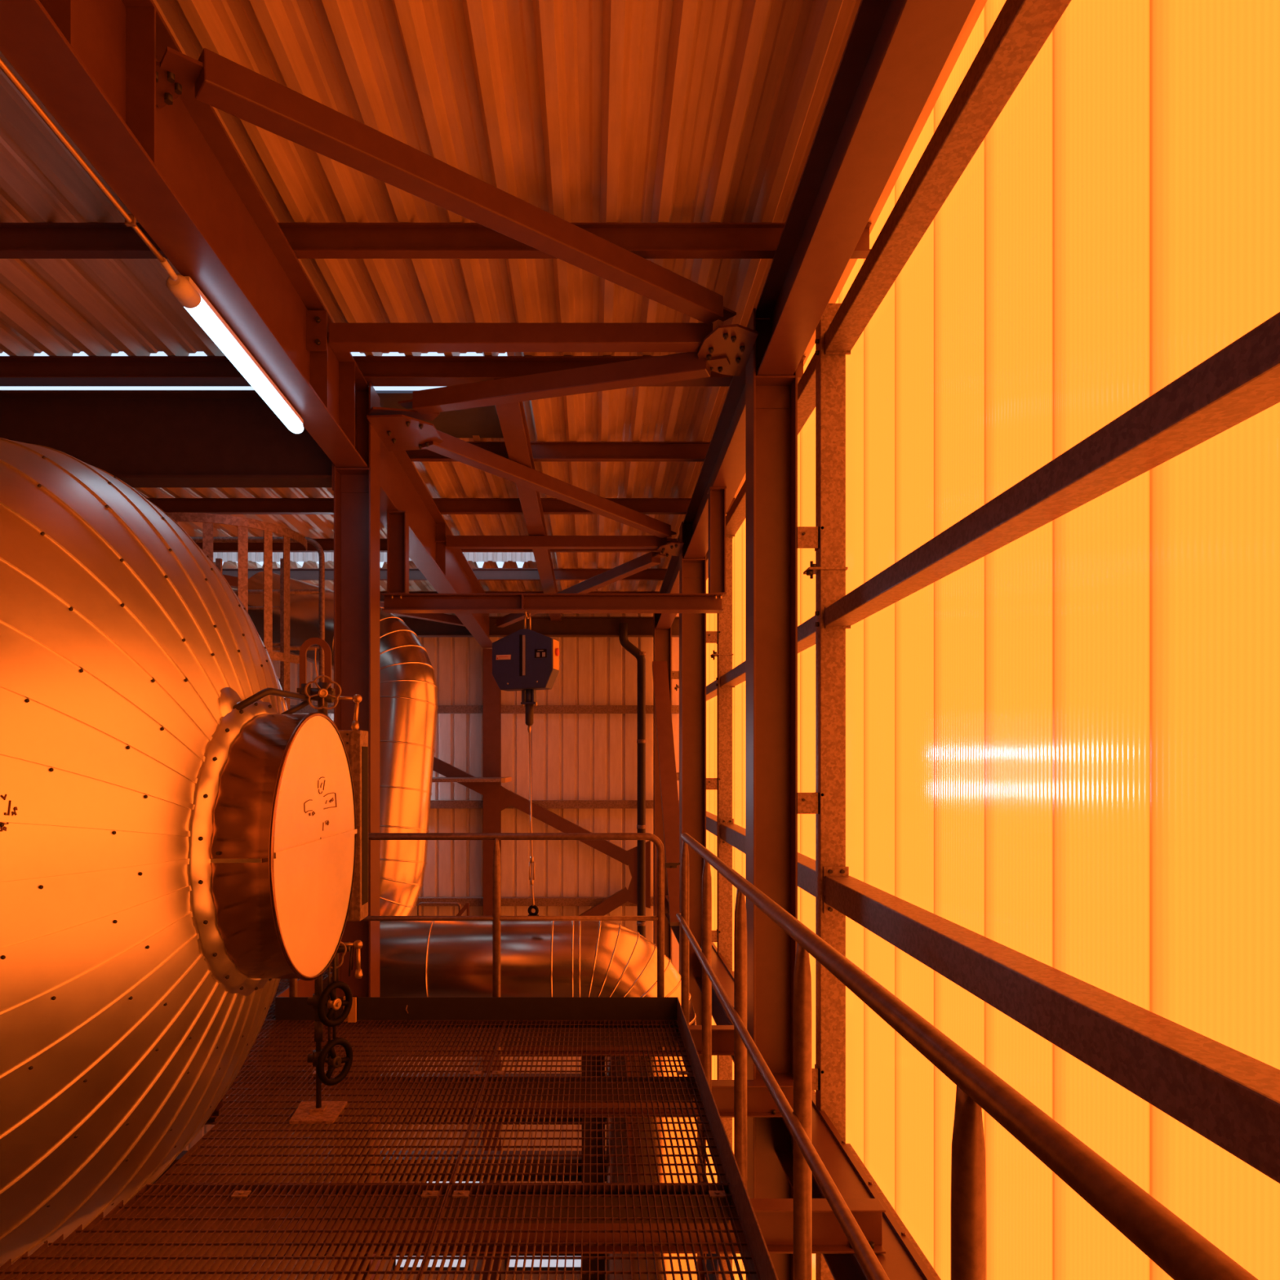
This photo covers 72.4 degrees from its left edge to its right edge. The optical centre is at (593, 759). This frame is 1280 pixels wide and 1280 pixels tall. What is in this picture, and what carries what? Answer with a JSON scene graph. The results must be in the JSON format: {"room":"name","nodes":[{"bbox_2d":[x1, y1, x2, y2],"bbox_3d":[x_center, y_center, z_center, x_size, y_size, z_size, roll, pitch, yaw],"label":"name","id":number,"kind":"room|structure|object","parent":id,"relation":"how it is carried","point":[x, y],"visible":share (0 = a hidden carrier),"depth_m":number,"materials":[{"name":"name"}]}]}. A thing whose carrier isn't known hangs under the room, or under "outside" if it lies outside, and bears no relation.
{"room":"power station hall","nodes":[
{"label":"power station hall","id":0,"kind":"room"},
{"bbox_2d":[0,1184,449,1279],"bbox_3d":[-1.712,1.552,1.288,2.382,0.040,3.781,0,0,0],"label":"floor grating","id":1,"kind":"structure","parent":0,"point":[164,1232],"depth_m":2.84,"materials":[{"name":"metal"}]},
{"bbox_2d":[259,1192,728,1223],"bbox_3d":[-0.555,1.623,3.180,2.090,0.099,0.056,0,0,0],"label":"support","id":2,"kind":"object","parent":1,"relation":"attached to","point":[557,1200],"visible":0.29,"depth_m":3.15,"materials":[{"name":"paint"}]},
{"bbox_2d":[451,1019,729,1184],"bbox_3d":[-0.011,1.552,4.183,1.016,0.040,2.001,0,0,0],"label":"floor grating","id":3,"kind":"structure","parent":2,"relation":"on","point":[509,1023],"depth_m":3.87,"materials":[{"name":"metal"}]},
{"bbox_2d":[264,961,332,1020],"bbox_3d":[-2.650,1.557,6.697,1.506,0.030,3.011,0,0,0],"label":"floor grating","id":4,"kind":"structure","parent":0,"point":[283,984],"depth_m":5.90,"materials":[{"name":"metal"}]},
{"bbox_2d":[165,512,306,709],"bbox_3d":[-2.650,-0.009,6.196,1.176,3.163,1.168,0,0,0],"label":"cage","id":5,"kind":"object","parent":4,"relation":"on","point":[284,656],"visible":0.19,"depth_m":5.86,"materials":[{"name":"metal"}]},
{"bbox_2d":[191,537,324,682],"bbox_3d":[-2.840,-0.089,6.850,1.464,3.322,0.043,0,0,0],"label":"guard rail","id":6,"kind":"object","parent":4,"relation":"on","point":[321,591],"visible":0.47,"depth_m":6.83,"materials":[{"name":"metal"}]},
{"bbox_2d":[288,832,679,1049],"bbox_3d":[-0.739,1.090,5.570,2.523,1.304,0.716,0,0,0],"label":"handrail","id":7,"kind":"object","parent":4,"relation":"attached to","point":[495,917],"visible":0.52,"depth_m":5.22,"materials":[{"name":"metal"}]},
{"bbox_2d":[154,1019,505,1185],"bbox_3d":[-1.712,1.552,4.183,2.382,0.040,2.001,0,0,0],"label":"floor grating","id":8,"kind":"structure","parent":0,"point":[251,1140],"depth_m":3.87,"materials":[{"name":"metal"}]},
{"bbox_2d":[232,637,368,1124],"bbox_3d":[-1.193,0.489,3.677,0.328,2.106,0.926,0,0,0],"label":"valve","id":9,"kind":"object","parent":8,"relation":"on","point":[355,740],"visible":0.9,"depth_m":3.85,"materials":[{"name":"metal"}]},
{"bbox_2d":[219,1078,693,1102],"bbox_3d":[-0.730,1.623,4.300,2.440,0.099,0.056,0,0,0],"label":"support","id":10,"kind":"object","parent":8,"relation":"attached to","point":[552,1080],"visible":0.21,"depth_m":4.27,"materials":[{"name":"paint"}]},
{"bbox_2d":[275,978,677,1026],"bbox_3d":[-0.694,1.541,5.590,2.394,0.262,0.820,0,0,0],"label":"board","id":11,"kind":"object","parent":8,"relation":"attached to","point":[286,1007],"visible":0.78,"depth_m":5.19,"materials":[{"name":"metal"}]},
{"bbox_2d":[182,613,679,1279],"bbox_3d":[-2.714,3.210,14.420,8.496,11.664,0.040,0,0,0],"label":"wall","id":12,"kind":"structure","parent":0,"point":[574,756],"depth_m":14.40,"materials":[{"name":"metal"}]},
{"bbox_2d":[392,1259,469,1270],"bbox_3d":[-2.675,8.142,14.380,1.250,0.500,0.040,0,0,0],"label":"window","id":13,"kind":"structure","parent":12,"relation":"in","point":[455,1261],"depth_m":14.37,"materials":[{"name":"white"}]},
{"bbox_2d":[425,1181,483,1182],"bbox_3d":[-2.280,6.832,14.380,1.020,0.360,0.040,0,0,0],"label":"window","id":14,"kind":"structure","parent":12,"relation":"in","point":[426,1181],"depth_m":14.37,"materials":[{"name":"white"}]},
{"bbox_2d":[289,705,679,713],"bbox_3d":[-2.800,-0.828,14.328,8.400,0.130,0.135,0,0,0],"label":"wall rail","id":15,"kind":"object","parent":12,"relation":"attached to","point":[442,708],"visible":0.36,"depth_m":14.26,"materials":[{"name":"metal"}]},
{"bbox_2d":[416,897,653,906],"bbox_3d":[-2.800,2.322,14.328,8.400,0.130,0.135,0,0,0],"label":"wall rail","id":16,"kind":"object","parent":12,"relation":"attached to","point":[473,901],"visible":0.21,"depth_m":14.26,"materials":[{"name":"metal"}]},
{"bbox_2d":[505,1259,581,1270],"bbox_3d":[-0.800,8.142,14.380,1.300,0.500,0.040,0,0,0],"label":"window","id":17,"kind":"structure","parent":12,"relation":"in","point":[577,1263],"depth_m":14.37,"materials":[{"name":"white"}]},
{"bbox_2d":[430,800,679,808],"bbox_3d":[-2.800,0.727,14.328,8.400,0.130,0.135,0,0,0],"label":"wall rail","id":18,"kind":"object","parent":12,"relation":"attached to","point":[434,803],"visible":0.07,"depth_m":14.26,"materials":[{"name":"metal"}]},
{"bbox_2d":[417,902,461,915],"bbox_3d":[-2.116,2.351,12.000,0.608,0.794,0.038,0,0,0],"label":"rail","id":19,"kind":"object","parent":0,"point":[420,904],"visible":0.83,"depth_m":11.98,"materials":[{"name":"metal"}]},
{"bbox_2d":[456,902,469,915],"bbox_3d":[-1.790,2.335,11.900,0.202,0.781,0.050,0,0,0],"label":"bracket","id":20,"kind":"object","parent":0,"point":[467,904],"visible":0.5,"depth_m":11.87,"materials":[{"name":"metal"}]},
{"bbox_2d":[0,0,986,602],"bbox_3d":[-2.666,-2.850,5.375,8.594,0.624,18.150,0,0,0],"label":"ceiling","id":21,"kind":"structure","parent":0,"point":[578,111],"depth_m":4.28,"materials":[{"name":"metal"}]},
{"bbox_2d":[213,551,535,562],"bbox_3d":[-3.820,-2.987,11.995,6.306,0.530,0.030,0,0,0],"label":"trim","id":22,"kind":"structure","parent":21,"relation":"attached to","point":[258,557],"depth_m":11.98,"materials":[{"name":"silver metal"}]},
{"bbox_2d":[375,390,503,438],"bbox_3d":[-3.805,-2.832,6.995,6.389,0.170,0.910,0,0,0],"label":"roof panel","id":23,"kind":"object","parent":21,"relation":"attached to","point":[482,421],"visible":0.02,"depth_m":7.04,"materials":[{"name":"brown metal"}]},
{"bbox_2d":[418,1184,760,1279],"bbox_3d":[-0.011,1.552,1.288,1.016,0.040,3.781,0,0,0],"label":"floor grating","id":24,"kind":"structure","parent":0,"point":[462,1191],"depth_m":2.90,"materials":[{"name":"metal"}]},
{"bbox_2d":[676,997,778,1279],"bbox_3d":[0.500,1.541,1.993,0.006,0.262,6.386,0,0,0],"label":"board","id":25,"kind":"object","parent":24,"relation":"attached to","point":[762,1260],"visible":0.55,"depth_m":3.19,"materials":[{"name":"metal"}]},
{"bbox_2d":[675,832,1257,1279],"bbox_3d":[0.540,1.090,2.055,0.073,1.304,6.510,0,0,0],"label":"handrail","id":26,"kind":"object","parent":24,"relation":"attached to","point":[1178,1249],"visible":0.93,"depth_m":1.50,"materials":[{"name":"brown metal"}]},
{"bbox_2d":[706,0,1279,1279],"bbox_3d":[1.528,1.388,5.366,0.040,9.107,18.000,0,0,0],"label":"wall","id":27,"kind":"structure","parent":0,"point":[1063,745],"depth_m":2.72,"materials":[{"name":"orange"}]},
{"bbox_2d":[706,811,716,835],"bbox_3d":[1.415,0.750,11.320,0.150,0.160,4.012,0,0,0],"label":"wall rail","id":28,"kind":"object","parent":27,"relation":"attached to","point":[711,819],"visible":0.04,"depth_m":10.03,"materials":[{"name":"metal"}]},
{"bbox_2d":[706,680,716,701],"bbox_3d":[1.415,-0.826,11.320,0.150,0.104,4.012,0,0,0],"label":"wall rail","id":29,"kind":"object","parent":27,"relation":"attached to","point":[711,689],"visible":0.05,"depth_m":10.12,"materials":[{"name":"metal"}]},
{"bbox_2d":[706,1253,716,1279],"bbox_3d":[1.558,7.492,5.325,0.140,3.100,18.150,0,0,0],"label":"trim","id":30,"kind":"structure","parent":27,"relation":"attached to","point":[708,1261],"depth_m":11.08,"materials":[{"name":"brown metal"}]},
{"bbox_2d":[706,536,733,580],"bbox_3d":[1.415,-2.417,11.320,0.150,0.107,4.012,0,0,0],"label":"wall rail","id":31,"kind":"object","parent":27,"relation":"attached to","point":[732,536],"visible":0.09,"depth_m":10.60,"materials":[{"name":"metal"}]},
{"bbox_2d":[715,615,815,687],"bbox_3d":[1.395,-0.826,7.219,0.190,0.128,4.069,0,0,0],"label":"wall rail","id":32,"kind":"object","parent":27,"relation":"attached to","point":[806,630],"visible":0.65,"depth_m":6.02,"materials":[{"name":"metal"}]},
{"bbox_2d":[720,818,815,897],"bbox_3d":[1.413,0.754,7.190,0.155,0.272,4.012,0,0,0],"label":"wall rail","id":33,"kind":"object","parent":27,"relation":"attached to","point":[731,833],"visible":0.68,"depth_m":7.72,"materials":[{"name":"metal"}]},
{"bbox_2d":[725,353,815,536],"bbox_3d":[1.395,-2.417,7.219,0.190,0.131,4.069,0,0,0],"label":"wall rail","id":34,"kind":"object","parent":27,"relation":"attached to","point":[735,516],"visible":0.26,"depth_m":5.96,"materials":[{"name":"metal"}]},
{"bbox_2d":[845,1143,941,1279],"bbox_3d":[1.415,2.282,0.733,0.150,0.120,8.666,0,0,0],"label":"wall rail","id":35,"kind":"object","parent":27,"relation":"attached to","point":[879,1191],"visible":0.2,"depth_m":4.25,"materials":[{"name":"metal"}]},
{"bbox_2d":[814,0,1071,355],"bbox_3d":[1.395,-2.417,0.762,0.190,0.131,8.723,0,0,0],"label":"wall rail","id":36,"kind":"object","parent":27,"relation":"attached to","point":[1021,28],"visible":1,"depth_m":3.40,"materials":[{"name":"metal"}]},
{"bbox_2d":[814,311,1279,628],"bbox_3d":[1.395,-0.826,0.762,0.190,0.128,8.723,0,0,0],"label":"wall rail","id":37,"kind":"object","parent":27,"relation":"attached to","point":[1240,381],"visible":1,"depth_m":2.33,"materials":[{"name":"metal"}]},
{"bbox_2d":[823,866,1279,1183],"bbox_3d":[1.413,0.754,0.733,0.155,0.272,8.666,0,0,0],"label":"wall rail","id":38,"kind":"object","parent":27,"relation":"attached to","point":[1229,1097],"visible":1,"depth_m":2.33,"materials":[{"name":"metal"}]},
{"bbox_3d":[-7.050,2.792,5.300,0.100,12.500,18.600,0,0,0],"label":"wall","id":39,"kind":"structure","parent":0,"visible":0},
{"bbox_2d":[396,616,679,636],"bbox_3d":[-2.750,-2.148,14.100,8.500,0.300,0.200,0,0,0],"label":"beam","id":40,"kind":"structure","parent":39,"relation":"attached to","point":[569,626],"depth_m":14.09,"materials":[{"name":"metal"}]},
{"bbox_2d":[493,378,561,621],"bbox_3d":[-0.600,-2.434,10.110,0.170,0.392,8.184,0,0,0],"label":"roof beam","id":41,"kind":"structure","parent":40,"relation":"on","point":[512,416],"depth_m":7.84,"materials":[{"name":"metal"}]},
{"bbox_2d":[0,355,805,386],"bbox_3d":[-2.770,-2.702,6.072,8.460,0.147,0.145,0,0,0],"label":"purlin","id":42,"kind":"object","parent":41,"relation":"on","point":[15,371],"visible":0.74,"depth_m":6.07,"materials":[{"name":"paint"}]},
{"bbox_2d":[195,538,677,551],"bbox_3d":[-2.770,-2.577,10.486,8.460,0.147,0.073,0,0,0],"label":"purlin","id":43,"kind":"object","parent":41,"relation":"on","point":[327,544],"visible":0.02,"depth_m":10.48,"materials":[{"name":"paint"}]},
{"bbox_2d":[145,497,735,514],"bbox_3d":[-2.770,-2.620,9.017,8.460,0.147,0.073,0,0,0],"label":"purlin","id":44,"kind":"object","parent":41,"relation":"on","point":[203,505],"visible":0.59,"depth_m":9.01,"materials":[{"name":"paint"}]},
{"bbox_2d":[222,568,666,580],"bbox_3d":[-2.770,-2.535,11.937,8.460,0.147,0.073,0,0,0],"label":"purlin","id":45,"kind":"object","parent":41,"relation":"on","point":[296,574],"visible":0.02,"depth_m":11.94,"materials":[{"name":"paint"}]},
{"bbox_2d":[235,591,659,601],"bbox_3d":[-2.770,-2.494,13.336,8.460,0.147,0.073,0,0,0],"label":"purlin","id":46,"kind":"object","parent":41,"relation":"on","point":[381,597],"visible":0.12,"depth_m":13.33,"materials":[{"name":"paint"}]},
{"bbox_2d":[405,441,710,462],"bbox_3d":[-2.770,-2.662,7.542,8.460,0.147,0.073,0,0,0],"label":"purlin","id":47,"kind":"object","parent":41,"relation":"on","point":[542,451],"visible":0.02,"depth_m":7.54,"materials":[{"name":"paint"}]},
{"bbox_3d":[-2.775,9.092,5.425,8.650,0.100,18.350,0,0,0],"label":"floor","id":48,"kind":"structure","parent":0,"visible":0},
{"bbox_2d":[0,437,356,1266],"bbox_3d":[-3.344,3.931,3.442,4.551,10.222,3.020,0,0,0],"label":"tank","id":49,"kind":"object","parent":48,"relation":"on","point":[171,854],"visible":0.94,"depth_m":2.80,"materials":[{"name":"metal"}]},
{"bbox_2d":[333,382,443,1279],"bbox_3d":[-1.443,3.211,6.260,0.718,11.662,0.681,0,0,0],"label":"steel column","id":50,"kind":"structure","parent":48,"relation":"on","point":[356,490],"depth_m":6.19,"materials":[{"name":"metal"}]},
{"bbox_2d":[0,390,333,491],"bbox_3d":[-4.400,-2.233,6.195,5.200,0.710,0.260,0,0,0],"label":"girder","id":51,"kind":"object","parent":50,"relation":"attached to","point":[143,438],"visible":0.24,"depth_m":6.19,"materials":[{"name":"metal"}]},
{"bbox_2d":[0,0,368,467],"bbox_3d":[-1.613,-2.467,1.292,0.346,0.873,9.802,0,0,0],"label":"roof beam","id":52,"kind":"structure","parent":50,"relation":"on","point":[166,153],"depth_m":3.54,"materials":[{"name":"metal"}]},
{"bbox_2d":[0,57,164,262],"bbox_3d":[-1.792,-2.177,0.061,0.055,0.261,7.123,0,0,0],"label":"conduit","id":53,"kind":"object","parent":52,"relation":"attached to","point":[130,220],"visible":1,"depth_m":3.05,"materials":[{"name":"gold metal"}]},
{"bbox_2d":[160,257,303,433],"bbox_3d":[-1.775,-2.017,4.424,0.098,0.132,1.652,0,0,0],"label":"lamp","id":54,"kind":"object","parent":52,"relation":"attached to","point":[183,288],"visible":1,"depth_m":4.21,"materials":[{"name":"white plastic"}]},
{"bbox_2d":[184,297,303,433],"bbox_3d":[-1.775,-2.007,4.540,0.092,0.111,1.420,0,0,0],"label":"diffuser","id":55,"kind":"object","parent":54,"relation":"attached to","point":[201,309],"depth_m":4.37,"materials":[{"name":"white plastic"}]},
{"bbox_2d":[0,222,871,258],"bbox_3d":[-2.770,-2.747,4.620,8.460,0.147,0.073,0,0,0],"label":"purlin","id":56,"kind":"object","parent":52,"relation":"on","point":[17,240],"visible":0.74,"depth_m":4.62,"materials":[{"name":"paint"}]},
{"bbox_2d":[160,46,736,324],"bbox_3d":[-0.370,-2.538,4.090,3.037,0.180,0.120,0,0,-40],"label":"brace","id":57,"kind":"object","parent":52,"relation":"attached to","point":[221,83],"visible":1,"depth_m":3.74,"materials":[{"name":"paint"}]},
{"bbox_2d":[327,322,712,351],"bbox_3d":[-0.425,-2.498,5.165,2.490,0.120,0.120,0,0,0],"label":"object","id":58,"kind":"structure","parent":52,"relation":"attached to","point":[341,336],"depth_m":5.11,"materials":[{"name":"paint"}]},
{"bbox_2d":[379,404,492,648],"bbox_3d":[-1.678,-2.211,10.125,0.215,0.817,7.867,0,0,0],"label":"roof beam","id":59,"kind":"structure","parent":50,"relation":"on","point":[402,488],"depth_m":8.64,"materials":[{"name":"metal"}]},
{"bbox_2d":[222,574,465,626],"bbox_3d":[-3.375,-2.138,11.725,0.120,0.160,4.997,0,0,40],"label":"brace","id":60,"kind":"object","parent":59,"relation":"attached to","point":[232,580],"visible":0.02,"depth_m":12.79,"materials":[{"name":"paint"}]},
{"bbox_2d":[381,487,726,613],"bbox_3d":[-0.315,-1.699,7.090,2.771,0.990,0.160,0,0,0],"label":"beam","id":61,"kind":"structure","parent":59,"relation":"hanging from","point":[397,598],"depth_m":7.09,"materials":[{"name":"metal"}]},
{"bbox_2d":[492,611,559,915],"bbox_3d":[-0.543,0.022,7.135,0.546,2.564,0.178,0,0,15],"label":"hoist","id":62,"kind":"object","parent":61,"relation":"hanging from","point":[526,660],"visible":0.98,"depth_m":7.08,"materials":[{"name":"blue paint"}]},
{"bbox_2d":[435,535,678,549],"bbox_3d":[-0.390,-2.313,9.290,2.580,0.120,0.120,0,0,0],"label":"brace","id":63,"kind":"object","parent":59,"relation":"attached to","point":[452,542],"visible":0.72,"depth_m":9.23,"materials":[{"name":"paint"}]},
{"bbox_2d":[422,430,676,537],"bbox_3d":[-0.230,-2.373,7.760,0.120,0.130,3.572,0,0,36],"label":"brace","id":64,"kind":"object","parent":50,"relation":"attached to","point":[452,447],"visible":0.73,"depth_m":7.42,"materials":[{"name":"paint"}]},
{"bbox_2d":[483,648,501,1279],"bbox_3d":[-1.640,3.625,14.150,0.270,10.833,0.190,0,0,0],"label":"steel column","id":65,"kind":"structure","parent":48,"relation":"on","point":[491,691],"depth_m":14.06,"materials":[{"name":"brown metal"}]},
{"bbox_2d":[432,756,483,795],"bbox_3d":[-2.660,0.017,14.120,1.969,1.109,0.120,0,0,0],"label":"brace","id":66,"kind":"object","parent":65,"relation":"attached to","point":[440,766],"visible":0.36,"depth_m":14.06,"materials":[{"name":"paint"}]},
{"bbox_2d":[431,777,511,782],"bbox_3d":[-3.900,0.302,13.477,5.200,0.070,1.155,0,0,0],"label":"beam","id":67,"kind":"object","parent":65,"relation":"attached to","point":[503,780],"visible":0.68,"depth_m":12.90,"materials":[{"name":"metal"}]},
{"bbox_2d":[499,785,650,908],"bbox_3d":[-0.300,1.392,14.120,2.440,2.000,0.120,0,0,0],"label":"brace","id":68,"kind":"object","parent":65,"relation":"attached to","point":[507,797],"visible":0.89,"depth_m":14.06,"materials":[{"name":"paint"}]},
{"bbox_2d":[578,886,632,915],"bbox_3d":[-0.360,2.717,14.120,1.984,1.321,0.120,0,0,0],"label":"brace","id":69,"kind":"object","parent":68,"relation":"attached to","point":[622,896],"visible":0.36,"depth_m":14.06,"materials":[{"name":"paint"}]},
{"bbox_2d":[322,920,697,1279],"bbox_3d":[-1.155,5.166,7.450,4.090,7.652,0.786,0,0,0],"label":"duct","id":70,"kind":"object","parent":48,"relation":"on","point":[418,958],"visible":0.44,"depth_m":7.11,"materials":[{"name":"silver metal"}]},
{"bbox_2d":[582,1056,604,1279],"bbox_3d":[0.000,5.667,7.950,0.210,6.750,0.190,0,0,0],"label":"steel column","id":71,"kind":"structure","parent":48,"relation":"on","point":[585,1263],"depth_m":7.86,"materials":[{"name":"brown metal"}]},
{"bbox_2d":[155,1151,702,1181],"bbox_3d":[-2.500,3.742,8.050,7.000,0.200,0.180,0,0,0],"label":"beam","id":72,"kind":"structure","parent":71,"relation":"attached to","point":[574,1159],"depth_m":8.05,"materials":[{"name":"metal"}]},
{"bbox_2d":[204,1073,702,1124],"bbox_3d":[-2.500,3.102,8.000,7.000,0.400,0.180,0,0,0],"label":"beam","id":73,"kind":"structure","parent":71,"relation":"attached to","point":[210,1122],"depth_m":7.99,"materials":[{"name":"metal"}]},
{"bbox_2d":[248,571,438,915],"bbox_3d":[-2.598,0.543,8.718,2.114,5.036,1.705,0,0,0],"label":"duct","id":74,"kind":"object","parent":73,"relation":"on","point":[408,688],"visible":0.34,"depth_m":8.32,"materials":[{"name":"silver metal"}]},
{"bbox_2d":[235,1253,701,1256],"bbox_3d":[-2.500,4.342,8.050,7.000,0.360,0.180,0,0,0],"label":"beam","id":75,"kind":"structure","parent":71,"relation":"attached to","point":[325,1255],"depth_m":7.96,"materials":[{"name":"metal"}]},
{"bbox_2d":[618,622,645,937],"bbox_3d":[0.624,3.433,13.900,0.428,11.217,0.148,0,0,0],"label":"downpipe","id":76,"kind":"object","parent":48,"relation":"on","point":[640,655],"visible":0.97,"depth_m":13.84,"materials":[{"name":"metal"}]},
{"bbox_2d":[653,613,671,959],"bbox_3d":[1.064,3.320,13.482,0.258,11.443,0.265,0,0,0],"label":"steel column","id":77,"kind":"structure","parent":48,"relation":"on","point":[661,637],"depth_m":13.48,"materials":[{"name":"brown metal"}]},
{"bbox_2d":[671,671,679,780],"bbox_3d":[1.332,3.314,13.389,0.284,11.455,0.142,0,0,0],"label":"wall post","id":78,"kind":"object","parent":48,"relation":"on","point":[674,674],"visible":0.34,"depth_m":13.35,"materials":[{"name":"metal"}]},
{"bbox_2d":[657,521,706,1279],"bbox_3d":[0.936,3.261,9.280,0.513,11.562,0.560,0,0,0],"label":"steel column","id":79,"kind":"structure","parent":48,"relation":"on","point":[692,571],"depth_m":9.36,"materials":[{"name":"metal"}]},
{"bbox_2d":[493,551,666,627],"bbox_3d":[-0.385,-2.155,11.500,0.120,0.195,4.860,0,0,-27],"label":"brace","id":80,"kind":"object","parent":79,"relation":"attached to","point":[648,560],"visible":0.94,"depth_m":10.34,"materials":[{"name":"paint"}]},
{"bbox_2d":[655,534,679,629],"bbox_3d":[1.064,-2.274,11.420,0.212,0.529,4.112,0,0,0],"label":"roof beam","id":81,"kind":"structure","parent":79,"relation":"attached to","point":[670,584],"depth_m":11.84,"materials":[{"name":"metal"}]},
{"bbox_2d":[683,318,770,558],"bbox_3d":[1.064,-2.393,7.298,0.212,0.529,4.127,0,0,0],"label":"roof beam","id":82,"kind":"structure","parent":79,"relation":"on","point":[723,465],"depth_m":6.96,"materials":[{"name":"metal"}]},
{"bbox_2d":[706,536,733,1279],"bbox_3d":[1.332,3.254,9.259,0.284,11.575,0.142,0,0,0],"label":"wall post","id":83,"kind":"object","parent":48,"relation":"on","point":[722,637],"visible":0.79,"depth_m":9.20,"materials":[{"name":"metal"}]},
{"bbox_2d":[697,308,797,1279],"bbox_3d":[0.906,3.201,5.180,0.573,11.681,0.640,0,0,0],"label":"steel column","id":84,"kind":"structure","parent":48,"relation":"on","point":[771,401],"depth_m":5.23,"materials":[{"name":"metal"}]},
{"bbox_2d":[398,351,729,414],"bbox_3d":[-0.260,-2.438,5.670,2.298,0.180,0.120,0,0,21],"label":"brace","id":85,"kind":"object","parent":84,"relation":"attached to","point":[682,366],"visible":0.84,"depth_m":5.59,"materials":[{"name":"paint"}]},
{"bbox_2d":[665,894,935,1279],"bbox_3d":[1.216,2.189,4.850,0.252,0.325,16.900,0,0,0],"label":"beam","id":86,"kind":"structure","parent":84,"relation":"attached to","point":[901,1260],"depth_m":4.30,"materials":[{"name":"metal"}]},
{"bbox_2d":[209,1080,793,1117],"bbox_3d":[-0.515,1.957,5.050,3.370,0.180,0.100,0,0,0],"label":"cross beam","id":87,"kind":"structure","parent":86,"relation":"on","point":[760,1102],"depth_m":5.05,"materials":[{"name":"metal"}]},
{"bbox_2d":[380,1025,733,1055],"bbox_3d":[-0.515,1.957,6.100,3.370,0.180,0.100,0,0,0],"label":"cross beam","id":88,"kind":"structure","parent":86,"relation":"on","point":[722,1036],"depth_m":6.10,"materials":[{"name":"metal"}]},
{"bbox_2d":[238,1198,885,1253],"bbox_3d":[-0.493,1.957,3.670,3.413,0.180,0.100,0,0,0],"label":"cross beam","id":89,"kind":"structure","parent":86,"relation":"on","point":[775,1216],"depth_m":3.67,"materials":[{"name":"metal"}]},
{"bbox_2d":[652,661,679,925],"bbox_3d":[1.022,0.267,11.905,0.221,3.512,2.673,0,0,-1],"label":"brace","id":90,"kind":"object","parent":86,"relation":"on","point":[666,755],"visible":0.79,"depth_m":11.82,"materials":[{"name":"paint"}]},
{"bbox_2d":[755,0,975,375],"bbox_3d":[1.064,-2.581,0.812,0.212,0.666,8.837,0,0,0],"label":"roof beam","id":91,"kind":"structure","parent":84,"relation":"on","point":[895,52],"depth_m":3.50,"materials":[{"name":"metal"}]},
{"bbox_2d":[797,303,848,1279],"bbox_3d":[1.332,3.195,5.129,0.284,11.695,0.142,0,0,0],"label":"wall post","id":92,"kind":"object","parent":48,"relation":"on","point":[828,537],"visible":0.77,"depth_m":5.07,"materials":[{"name":"metal"}]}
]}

